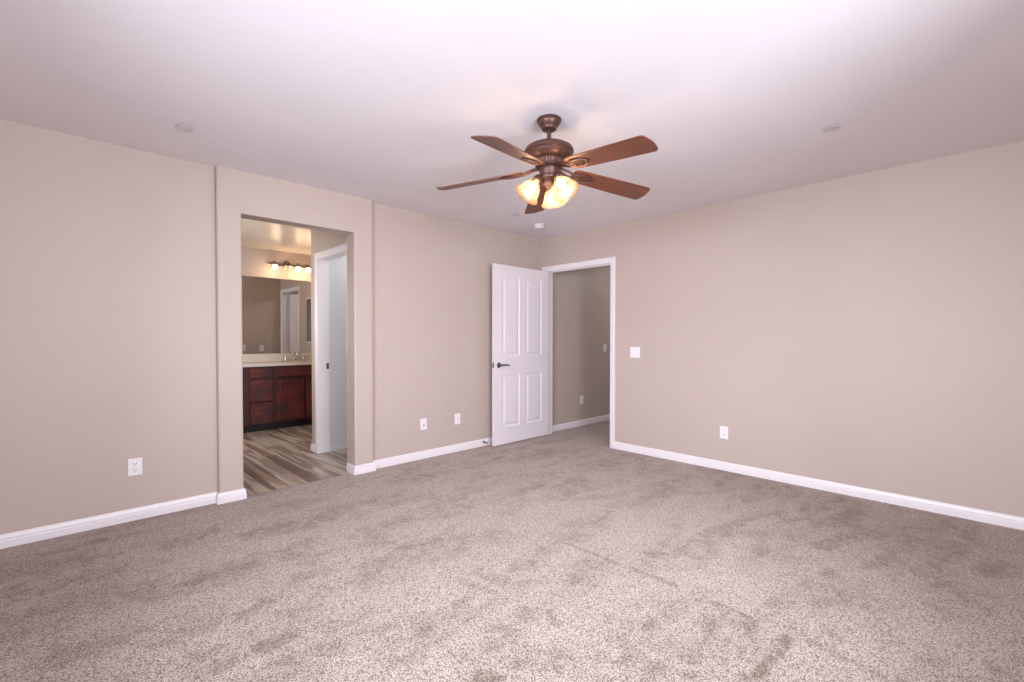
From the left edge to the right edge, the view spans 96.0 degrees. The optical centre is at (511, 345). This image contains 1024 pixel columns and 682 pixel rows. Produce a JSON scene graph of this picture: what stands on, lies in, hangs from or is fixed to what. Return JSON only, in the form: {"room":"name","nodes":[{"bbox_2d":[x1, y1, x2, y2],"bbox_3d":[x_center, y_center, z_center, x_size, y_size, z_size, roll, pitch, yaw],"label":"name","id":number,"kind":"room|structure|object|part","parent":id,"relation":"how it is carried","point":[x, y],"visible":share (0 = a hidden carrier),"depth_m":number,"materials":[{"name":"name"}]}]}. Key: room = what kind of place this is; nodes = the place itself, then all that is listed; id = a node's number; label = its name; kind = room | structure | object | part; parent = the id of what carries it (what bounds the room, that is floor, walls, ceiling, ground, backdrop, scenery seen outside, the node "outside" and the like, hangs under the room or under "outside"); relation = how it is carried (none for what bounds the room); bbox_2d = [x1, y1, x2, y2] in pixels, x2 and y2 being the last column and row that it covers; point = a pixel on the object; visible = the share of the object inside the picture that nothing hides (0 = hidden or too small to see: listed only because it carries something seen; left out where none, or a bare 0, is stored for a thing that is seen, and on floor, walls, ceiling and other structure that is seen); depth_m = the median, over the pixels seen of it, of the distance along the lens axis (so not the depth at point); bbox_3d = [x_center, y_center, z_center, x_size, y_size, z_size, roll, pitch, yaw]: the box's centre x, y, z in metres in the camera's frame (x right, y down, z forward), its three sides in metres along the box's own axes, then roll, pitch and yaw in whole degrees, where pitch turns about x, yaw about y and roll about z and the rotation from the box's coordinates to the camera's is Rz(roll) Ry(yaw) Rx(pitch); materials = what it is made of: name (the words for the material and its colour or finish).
{"room":"empty bedroom","nodes":[
{"label":"empty bedroom","id":0,"kind":"room"},
{"bbox_2d":[242,247,310,361],"bbox_3d":[-3.150,-0.156,6.825,3.840,2.490,0.100,-1,1,-44],"label":"wall","id":1,"kind":"structure","parent":0,"point":[254,261],"depth_m":6.50,"materials":[{"name":"beige paint"}]},
{"bbox_2d":[242,276,311,353],"bbox_3d":[-3.606,-0.428,6.300,2.020,1.070,0.010,-1,1,-44],"label":"wall mirror","id":2,"kind":"object","parent":1,"relation":"attached to","point":[276,313],"visible":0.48,"depth_m":6.54,"materials":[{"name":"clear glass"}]},
{"bbox_2d":[243,353,311,361],"bbox_3d":[-3.574,0.166,6.333,1.920,0.110,0.019,-1,1,-44],"label":"backsplash","id":3,"kind":"structure","parent":1,"relation":"attached to","point":[246,357],"depth_m":6.52,"materials":[{"name":"beige stone"}]},
{"bbox_2d":[267,261,310,272],"bbox_3d":[-3.170,-1.146,6.617,0.590,0.153,0.148,-1,1,-44],"label":"vanity light","id":4,"kind":"object","parent":1,"relation":"attached to","point":[286,264],"visible":1,"depth_m":6.60,"materials":[{"name":"white glass"}]},
{"bbox_2d":[214,166,372,492],"bbox_3d":[-1.737,-0.107,3.793,1.212,2.490,0.145,-1,1,-44],"label":"wall","id":5,"kind":"structure","parent":0,"point":[239,194],"depth_m":3.54,"materials":[{"name":"beige paint"}]},
{"bbox_2d":[0,119,609,534],"bbox_3d":[-0.256,-0.129,5.255,8.050,2.490,0.120,-1,1,-44],"label":"wall","id":6,"kind":"structure","parent":0,"point":[108,280],"depth_m":3.10,"materials":[{"name":"beige paint"}]},
{"bbox_2d":[0,488,246,548],"bbox_3d":[-2.560,1.111,2.955,1.514,0.078,0.094,-1,1,-44],"label":"baseboard","id":7,"kind":"structure","parent":6,"relation":"attached to","point":[17,538],"depth_m":2.96,"materials":[{"name":"white wood"}]},
{"bbox_2d":[128,457,141,475],"bbox_3d":[-2.486,0.797,3.040,0.074,0.112,0.009,-1,1,-44],"label":"wall outlet","id":8,"kind":"object","parent":6,"relation":"attached to","point":[135,464],"visible":1,"depth_m":3.04,"materials":[{"name":"white plastic"}]},
{"bbox_2d":[346,437,491,474],"bbox_3d":[-0.540,1.081,4.971,2.507,0.078,0.160,-1,1,-44],"label":"baseboard","id":9,"kind":"structure","parent":6,"relation":"attached to","point":[369,467],"depth_m":4.52,"materials":[{"name":"white wood"}]},
{"bbox_2d":[420,418,426,429],"bbox_3d":[-0.881,0.781,4.602,0.074,0.112,0.014,-1,1,-44],"label":"wall outlet","id":10,"kind":"object","parent":6,"relation":"attached to","point":[423,422],"visible":1,"depth_m":4.60,"materials":[{"name":"white plastic"}]},
{"bbox_2d":[455,413,459,424],"bbox_3d":[-0.579,0.776,4.901,0.074,0.112,0.008,-1,1,-44],"label":"wall outlet","id":11,"kind":"object","parent":6,"relation":"attached to","point":[457,416],"visible":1,"depth_m":4.90,"materials":[{"name":"white plastic"}]},
{"bbox_2d":[552,414,609,431],"bbox_3d":[1.569,1.052,6.961,3.080,0.078,0.014,-1,1,-44],"label":"baseboard","id":12,"kind":"structure","parent":6,"relation":"attached to","point":[563,426],"depth_m":6.34,"materials":[{"name":"white wood"}]},
{"bbox_2d":[311,230,346,443],"bbox_3d":[-1.746,-0.120,4.607,0.115,2.490,1.033,-1,1,-44],"label":"wall","id":13,"kind":"structure","parent":0,"point":[320,240],"depth_m":4.88,"materials":[{"name":"beige paint"}]},
{"bbox_2d":[314,243,347,454],"bbox_3d":[-1.742,0.083,4.593,0.132,2.093,0.811,-1,1,-44],"label":"door frame","id":14,"kind":"structure","parent":13,"relation":"in","point":[321,259],"depth_m":4.83,"materials":[{"name":"white wood"}]},
{"bbox_2d":[329,255,346,444],"bbox_3d":[-1.683,-0.130,5.232,0.848,2.490,0.106,-1,1,-44],"label":"wall","id":15,"kind":"structure","parent":0,"point":[337,266],"depth_m":4.97,"materials":[{"name":"paint"}]},
{"bbox_2d":[330,443,346,450],"bbox_3d":[-1.642,1.097,5.208,0.848,0.078,0.014,-1,1,-44],"label":"baseboard","id":16,"kind":"structure","parent":15,"relation":"attached to","point":[335,447],"depth_m":4.97,"materials":[{"name":"paint"}]},
{"bbox_2d":[0,420,1023,681],"bbox_3d":[0.217,1.139,4.774,8.270,0.030,7.770,-1,1,-44],"label":"floor","id":17,"kind":"structure","parent":0,"point":[566,555],"depth_m":2.27,"materials":[{"name":"beige carpet"}]},
{"bbox_2d":[243,365,311,432],"bbox_3d":[-3.387,0.684,6.150,1.900,0.839,0.550,-1,1,-44],"label":"vanity cabinet","id":18,"kind":"object","parent":17,"relation":"on","point":[274,397],"visible":0.52,"depth_m":6.07,"materials":[{"name":"brown wood"}]},
{"bbox_3d":[-3.229,0.872,5.941,0.264,0.270,0.019,-1,1,-44],"label":"drawer","id":19,"kind":"part","parent":18,"relation":"part of","materials":[{"name":"brown wood"}]},
{"bbox_3d":[-3.229,0.574,5.936,0.264,0.277,0.019,-1,1,-44],"label":"drawer","id":20,"kind":"part","parent":18,"relation":"part of","materials":[{"name":"brown wood"}]},
{"bbox_3d":[-3.229,0.346,5.932,0.264,0.123,0.019,-1,1,-44],"label":"drawer","id":21,"kind":"part","parent":18,"relation":"part of","materials":[{"name":"brown wood"}]},
{"bbox_2d":[243,361,311,366],"bbox_3d":[-3.386,0.244,6.142,1.920,0.040,0.552,-1,1,-44],"label":"countertop","id":22,"kind":"structure","parent":18,"relation":"on","point":[270,363],"depth_m":6.11,"materials":[{"name":"beige stone"}]},
{"bbox_2d":[282,352,307,360],"bbox_3d":[-3.113,0.151,6.627,0.360,0.129,0.145,-1,1,-44],"label":"faucet","id":23,"kind":"object","parent":22,"relation":"on","point":[295,353],"visible":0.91,"depth_m":6.65,"materials":[{"name":"silver metal"}]},
{"bbox_2d":[284,360,311,361],"bbox_3d":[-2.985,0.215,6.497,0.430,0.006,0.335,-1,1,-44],"label":"sink","id":24,"kind":"object","parent":22,"relation":"in","point":[300,360],"visible":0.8,"depth_m":6.46,"materials":[{"name":"beige ceramic"}]},
{"bbox_3d":[-2.974,0.713,6.184,0.355,0.546,0.022,-1,1,-44],"label":"door","id":25,"kind":"part","parent":18,"relation":"part of","materials":[{"name":"brown wood"}]},
{"bbox_3d":[-2.840,0.340,6.312,0.733,0.123,0.019,-1,1,-44],"label":"false drawer","id":26,"kind":"part","parent":18,"relation":"part of","materials":[{"name":"brown wood"}]},
{"bbox_3d":[-2.702,0.709,6.450,0.350,0.546,0.022,-1,1,-44],"label":"door","id":27,"kind":"part","parent":18,"relation":"part of","materials":[{"name":"brown wood"}]},
{"bbox_2d":[0,0,1023,254],"bbox_3d":[-0.919,-1.344,3.625,5.090,0.110,7.770,-1,1,-44],"label":"ceiling","id":28,"kind":"structure","parent":0,"point":[382,102],"depth_m":2.30,"materials":[{"name":"white paint"}]},
{"bbox_2d":[533,224,544,229],"bbox_3d":[0.295,-1.299,5.031,0.132,0.043,0.132,-1,1,-44],"label":"smoke detector","id":29,"kind":"object","parent":28,"relation":"attached to","point":[536,226],"visible":1,"depth_m":4.99,"materials":[{"name":"white plastic"}]},
{"bbox_2d":[436,114,657,213],"bbox_3d":[0.230,-1.040,2.575,1.290,0.483,1.260,-1,1,-44],"label":"ceiling fan","id":30,"kind":"object","parent":28,"relation":"hanging from","point":[549,156],"visible":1,"depth_m":2.55,"materials":[{"name":"brown wood"}]},
{"bbox_3d":[-0.188,-0.966,2.708,0.526,0.006,0.144,-5,12,13],"label":"blade","id":31,"kind":"part","parent":30,"relation":"part of","materials":[{"name":"brown wood"}]},
{"bbox_3d":[-0.004,-0.959,2.264,0.144,0.006,0.526,14,14,29],"label":"blade","id":32,"kind":"part","parent":30,"relation":"part of","materials":[{"name":"brown wood"}]},
{"bbox_3d":[0.041,-0.990,2.652,0.228,0.035,0.081,-5,12,13],"label":"blade arm","id":33,"kind":"part","parent":30,"relation":"part of","materials":[{"name":"brown metal"}]},
{"bbox_3d":[0.120,-0.906,2.597,0.058,0.070,0.051,-1,1,-44],"label":"bulb","id":34,"kind":"part","parent":30,"relation":"part of","materials":[{"name":"beige glass"}]},
{"bbox_3d":[0.120,-0.987,2.464,0.081,0.035,0.228,14,14,29],"label":"blade arm","id":35,"kind":"part","parent":30,"relation":"part of","materials":[{"name":"brown metal"}]},
{"bbox_3d":[0.177,-0.971,3.020,0.144,0.006,0.526,-12,-4,-5],"label":"blade","id":36,"kind":"part","parent":30,"relation":"part of","materials":[{"name":"brown wood"}]},
{"bbox_3d":[0.195,-0.992,2.785,0.081,0.035,0.228,-12,-4,-5],"label":"blade arm","id":37,"kind":"part","parent":30,"relation":"part of","materials":[{"name":"brown metal"}]},
{"bbox_3d":[0.236,-0.907,2.700,0.059,0.070,0.048,-1,1,-44],"label":"bulb","id":38,"kind":"part","parent":30,"relation":"part of","materials":[{"name":"beige glass"}]},
{"bbox_3d":[0.269,-0.905,2.546,0.048,0.070,0.062,-1,1,-44],"label":"bulb","id":39,"kind":"part","parent":30,"relation":"part of","materials":[{"name":"beige glass"}]},
{"bbox_3d":[0.323,-0.987,2.481,0.081,0.035,0.228,15,-4,-41],"label":"blade arm","id":40,"kind":"part","parent":30,"relation":"part of","materials":[{"name":"brown metal"}]},
{"bbox_3d":[0.370,-0.990,2.679,0.228,0.035,0.081,6,-13,-23],"label":"blade arm","id":41,"kind":"part","parent":30,"relation":"part of","materials":[{"name":"brown metal"}]},
{"bbox_3d":[0.588,-0.966,2.769,0.526,0.006,0.144,6,-13,-23],"label":"blade","id":42,"kind":"part","parent":30,"relation":"part of","materials":[{"name":"brown wood"}]},
{"bbox_3d":[0.476,-0.959,2.302,0.144,0.006,0.526,15,-4,-41],"label":"blade","id":43,"kind":"part","parent":30,"relation":"part of","materials":[{"name":"brown wood"}]},
{"bbox_2d":[541,140,1023,516],"bbox_3d":[1.945,-0.112,4.266,0.120,2.490,4.420,-1,1,-44],"label":"wall","id":44,"kind":"structure","parent":0,"point":[865,330],"depth_m":3.55,"materials":[{"name":"beige paint"}]},
{"bbox_2d":[492,256,615,448],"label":"door","id":45,"kind":"structure","parent":44,"relation":"in","point":[522,298],"depth_m":5.34,"materials":[{"name":"white wood"}]},
{"bbox_3d":[-0.091,0.213,5.132,0.164,0.062,0.056,-1,1,-45],"label":"lever handle","id":46,"kind":"part","parent":45,"relation":"part of","materials":[{"name":"black metal"}]},
{"bbox_3d":[0.748,0.068,5.398,0.018,2.093,1.064,-1,1,-44],"label":"casing","id":47,"kind":"part","parent":45,"relation":"part of","materials":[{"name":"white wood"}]},
{"bbox_2d":[630,347,639,357],"bbox_3d":[1.293,0.068,4.843,0.012,0.114,0.116,-1,1,-44],"label":"light switch","id":48,"kind":"object","parent":44,"relation":"attached to","point":[634,351],"visible":1,"depth_m":4.84,"materials":[{"name":"white plastic"}]},
{"bbox_2d":[720,426,727,438],"bbox_3d":[1.933,0.789,4.200,0.009,0.112,0.074,-1,1,-44],"label":"wall outlet","id":49,"kind":"object","parent":44,"relation":"attached to","point":[723,430],"visible":1,"depth_m":4.20,"materials":[{"name":"white plastic"}]},
{"bbox_2d":[614,441,1023,529],"bbox_3d":[2.279,1.101,3.846,0.014,0.078,3.324,-1,1,-44],"label":"baseboard","id":50,"kind":"structure","parent":44,"relation":"attached to","point":[990,517],"depth_m":3.54,"materials":[{"name":"white wood"}]},
{"bbox_3d":[-1.700,-0.131,5.331,0.963,2.490,0.060,-1,1,-44],"label":"wall","id":51,"kind":"structure","parent":0,"visible":0},
{"bbox_2d":[310,443,314,451],"bbox_3d":[-1.770,1.080,5.246,0.978,0.078,0.142,-1,1,-44],"label":"baseboard","id":52,"kind":"structure","parent":51,"relation":"attached to","point":[312,447],"depth_m":4.91,"materials":[{"name":"white wood"}]}
]}

